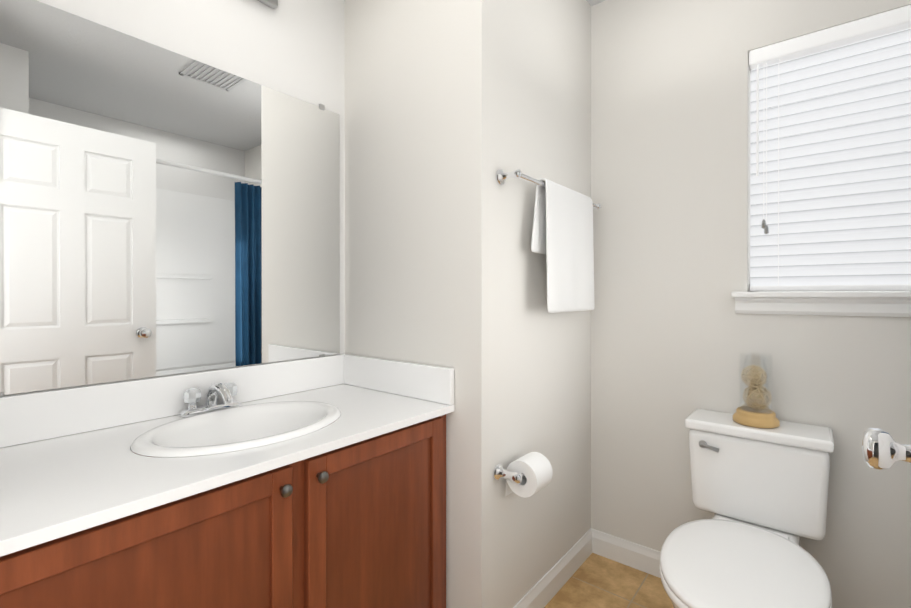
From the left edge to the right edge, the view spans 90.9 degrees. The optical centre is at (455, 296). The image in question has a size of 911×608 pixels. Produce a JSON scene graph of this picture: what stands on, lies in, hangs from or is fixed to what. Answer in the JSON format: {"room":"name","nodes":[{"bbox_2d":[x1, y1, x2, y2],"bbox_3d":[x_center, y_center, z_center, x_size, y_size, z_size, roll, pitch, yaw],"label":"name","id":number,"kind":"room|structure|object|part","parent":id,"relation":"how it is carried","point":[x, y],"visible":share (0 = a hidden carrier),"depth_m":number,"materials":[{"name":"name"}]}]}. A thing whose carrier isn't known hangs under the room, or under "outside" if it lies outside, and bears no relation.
{"room":"bathroom","nodes":[
{"label":"bathroom","id":0,"kind":"room"},
{"bbox_2d":[4,0,344,395],"bbox_3d":[-0.618,-0.077,1.679,0.150,2.440,2.360,0,0,39],"label":"wall","id":1,"kind":"structure","parent":0,"point":[294,48],"depth_m":1.51,"materials":[{"name":"white paint"}]},
{"bbox_2d":[0,0,339,396],"bbox_3d":[-0.806,-0.245,1.316,0.009,0.948,1.120,0,0,39],"label":"mirror","id":2,"kind":"object","parent":1,"relation":"attached to","point":[163,211],"visible":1,"depth_m":1.25,"materials":[{"name":"clear glass"}]},
{"bbox_2d":[258,0,277,8],"bbox_3d":[-0.700,-1.104,1.318,0.167,0.237,0.450,0,0,39],"label":"sconce","id":3,"kind":"object","parent":1,"relation":"attached to","point":[273,4],"visible":0.95,"depth_m":1.52,"materials":[{"name":"silver metal"}]},
{"bbox_2d":[344,0,590,607],"bbox_3d":[0.131,-0.078,1.954,0.668,2.440,0.990,0,0,39],"label":"wall","id":4,"kind":"structure","parent":0,"point":[451,107],"depth_m":1.54,"materials":[{"name":"white paint"}]},
{"bbox_2d":[0,354,453,447],"bbox_3d":[-0.603,0.287,1.128,0.562,0.114,1.214,0,0,39],"label":"backsplash","id":5,"kind":"structure","parent":4,"relation":"attached to","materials":[{"name":"white stone"}]},
{"bbox_2d":[493,452,552,497],"bbox_3d":[0.222,0.578,1.434,0.128,0.126,0.176,0,0,39],"label":"toilet paper holder","id":6,"kind":"object","parent":4,"relation":"attached to","point":[528,474],"visible":1,"depth_m":1.40,"materials":[{"name":"white paper"}]},
{"bbox_3d":[0.207,0.559,1.447,0.088,0.052,0.176,0,0,39],"label":"holder arm","id":7,"kind":"part","parent":6,"relation":"part of"},
{"bbox_2d":[496,169,601,209],"bbox_3d":[0.380,-0.382,1.668,0.076,0.052,0.712,0,0,39],"label":"towel rail","id":8,"kind":"object","parent":4,"relation":"attached to","point":[502,176],"visible":0.71,"depth_m":1.42,"materials":[{"name":"silver metal"}]},
{"bbox_2d":[531,178,594,312],"bbox_3d":[0.408,-0.173,1.659,0.058,0.460,0.443,0,0,39],"label":"cloth towel","id":9,"kind":"object","parent":8,"relation":"hanging from","point":[562,235],"visible":1,"depth_m":1.61,"materials":[{"name":"white fabric"}]},
{"bbox_2d":[513,529,591,607],"bbox_3d":[0.344,1.093,1.680,0.013,0.100,0.853,0,0,39],"label":"baseboard","id":10,"kind":"structure","parent":4,"relation":"attached to","point":[548,586],"depth_m":1.74,"materials":[{"name":"white wood"}]},
{"bbox_2d":[586,0,604,5],"bbox_3d":[0.456,-1.344,0.838,2.874,0.100,2.410,0,0,39],"label":"ceiling","id":11,"kind":"structure","parent":0,"point":[592,2],"depth_m":1.98,"materials":[{"name":"grey paint"}]},
{"bbox_2d":[544,553,673,607],"bbox_3d":[0.456,1.196,0.845,2.874,0.100,2.410,0,0,39],"label":"floor","id":12,"kind":"structure","parent":0,"point":[596,581],"depth_m":1.75,"materials":[{"name":"tile"}]},
{"bbox_2d":[0,354,453,607],"bbox_3d":[-0.598,0.687,1.125,0.575,0.915,1.214,0,0,39],"label":"bathroom vanity","id":13,"kind":"object","parent":12,"relation":"on","point":[317,482],"visible":1,"depth_m":1.04,"materials":[{"name":"brown wood"}]},
{"bbox_3d":[-0.557,0.696,0.778,0.020,0.630,0.592,0,0,39],"label":"door","id":14,"kind":"part","parent":13,"relation":"part of","materials":[{"name":"brown wood"}]},
{"bbox_2d":[0,384,453,556],"bbox_3d":[-0.603,0.356,1.128,0.562,0.022,1.214,0,0,39],"label":"countertop","id":15,"kind":"structure","parent":13,"relation":"on","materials":[{"name":"white stone"}]},
{"bbox_2d":[180,382,239,417],"bbox_3d":[-0.691,0.298,1.309,0.148,0.091,0.164,0,0,39],"label":"faucet","id":16,"kind":"object","parent":15,"relation":"on","point":[197,399],"depth_m":1.31,"materials":[{"name":"silver metal"}]},
{"bbox_2d":[131,401,340,457],"bbox_3d":[-0.551,0.413,1.195,0.380,0.162,0.520,0,0,39],"label":"sink","id":17,"kind":"object","parent":15,"relation":"in","point":[224,431],"depth_m":1.24,"materials":[{"name":"white ceramic"}]},
{"bbox_3d":[-0.369,0.420,0.972,0.027,0.028,0.028,0,0,39],"label":"knob","id":18,"kind":"part","parent":13,"relation":"part of","materials":[{"name":"silver metal"}]},
{"bbox_3d":[-0.311,0.420,1.044,0.027,0.028,0.028,0,0,39],"label":"knob","id":19,"kind":"part","parent":13,"relation":"part of","materials":[{"name":"silver metal"}]},
{"bbox_3d":[-0.196,0.695,1.224,0.020,0.630,0.476,0,0,39],"label":"door","id":20,"kind":"part","parent":13,"relation":"part of","materials":[{"name":"brown wood"}]},
{"bbox_2d":[659,409,833,607],"bbox_3d":[0.847,0.789,1.312,0.406,0.710,0.770,0,0,39],"label":"toilet","id":21,"kind":"object","parent":12,"relation":"on","point":[761,494],"visible":1,"depth_m":1.38,"materials":[{"name":"white ceramic"}]},
{"bbox_3d":[0.868,0.514,1.537,0.064,0.028,0.022,0,0,39],"label":"lever","id":22,"kind":"part","parent":21,"relation":"part of","materials":[{"name":"silver metal"}]},
{"bbox_3d":[0.776,0.759,1.225,0.387,0.019,0.547,0,0,39],"label":"seat","id":23,"kind":"part","parent":21,"relation":"part of","materials":[{"name":"white plastic"}]},
{"bbox_3d":[0.776,0.737,1.225,0.384,0.022,0.542,0,0,39],"label":"seat lid","id":24,"kind":"part","parent":21,"relation":"part of","materials":[{"name":"white plastic"}]},
{"bbox_2d":[733,353,779,427],"bbox_3d":[1.023,0.315,1.529,0.134,0.234,0.134,0,0,39],"label":"decorative vase","id":25,"kind":"object","parent":21,"relation":"on","point":[761,415],"visible":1,"depth_m":1.50,"materials":[{"name":"brown wood"}]},
{"bbox_3d":[1.023,0.293,1.529,0.096,0.190,0.096,0,0,39],"label":"glass","id":26,"kind":"part","parent":25,"relation":"part of","materials":[{"name":"clear glass"}]},
{"bbox_3d":[1.030,0.614,1.537,0.386,0.290,0.180,0,0,39],"label":"tank","id":27,"kind":"part","parent":21,"relation":"part of","materials":[{"name":"white ceramic"}]},
{"bbox_3d":[1.027,0.451,1.534,0.406,0.034,0.196,0,0,39],"label":"tank lid","id":28,"kind":"part","parent":21,"relation":"part of","materials":[{"name":"white ceramic"}]},
{"bbox_2d":[591,0,910,607],"bbox_3d":[1.094,-0.077,1.714,1.131,2.440,0.150,0,0,39],"label":"wall","id":29,"kind":"structure","parent":0,"point":[670,136],"depth_m":1.74,"materials":[{"name":"white paint"}]},
{"bbox_2d":[590,528,660,577],"bbox_3d":[1.344,1.094,1.411,1.906,0.100,0.013,0,0,39],"label":"baseboard","id":30,"kind":"structure","parent":29,"relation":"attached to","point":[630,554],"depth_m":1.91,"materials":[{"name":"white wood"}]},
{"bbox_2d":[731,291,910,297],"bbox_3d":[1.285,-0.005,1.480,0.630,0.022,0.115,0,0,39],"label":"window sill","id":31,"kind":"structure","parent":29,"relation":"attached to","point":[833,294],"depth_m":1.47,"materials":[{"name":"white wood"}]},
{"bbox_2d":[735,28,910,316],"bbox_3d":[1.300,-0.416,1.498,0.610,0.960,0.126,0,0,39],"label":"window","id":32,"kind":"structure","parent":29,"relation":"in","point":[844,164],"depth_m":1.51,"materials":[{"name":"white plastic"}]},
{"bbox_2d":[761,219,768,233],"bbox_3d":[1.113,-0.250,1.612,0.021,0.054,0.014,0,0,39],"label":"tassels","id":33,"kind":"object","parent":32,"relation":"hanging from","point":[764,226],"visible":0.98,"depth_m":1.61,"materials":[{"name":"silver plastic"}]},
{"bbox_3d":[1.269,0.035,1.460,0.610,0.058,0.026,0,0,39],"label":"window sill apron","id":34,"kind":"part","parent":32,"relation":"part of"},
{"bbox_2d":[749,5,910,69],"bbox_3d":[1.294,-0.867,1.490,0.532,0.054,0.064,0,0,39],"label":"blind valance","id":35,"kind":"object","parent":32,"relation":"attached to","point":[884,23],"visible":1,"depth_m":1.49,"materials":[{"name":"white plastic"}]},
{"bbox_3d":[1.296,-0.433,1.493,0.528,0.827,0.054,0,0,39],"label":"window blind rail","id":36,"kind":"part","parent":32,"relation":"part of","materials":[{"name":"white plastic"}]},
{"bbox_2d":[862,427,910,469],"bbox_3d":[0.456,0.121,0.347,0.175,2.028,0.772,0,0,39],"label":"door knob","id":37,"kind":"object","parent":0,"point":[882,449],"depth_m":0.62,"materials":[{"name":"silver metal"}]}
]}

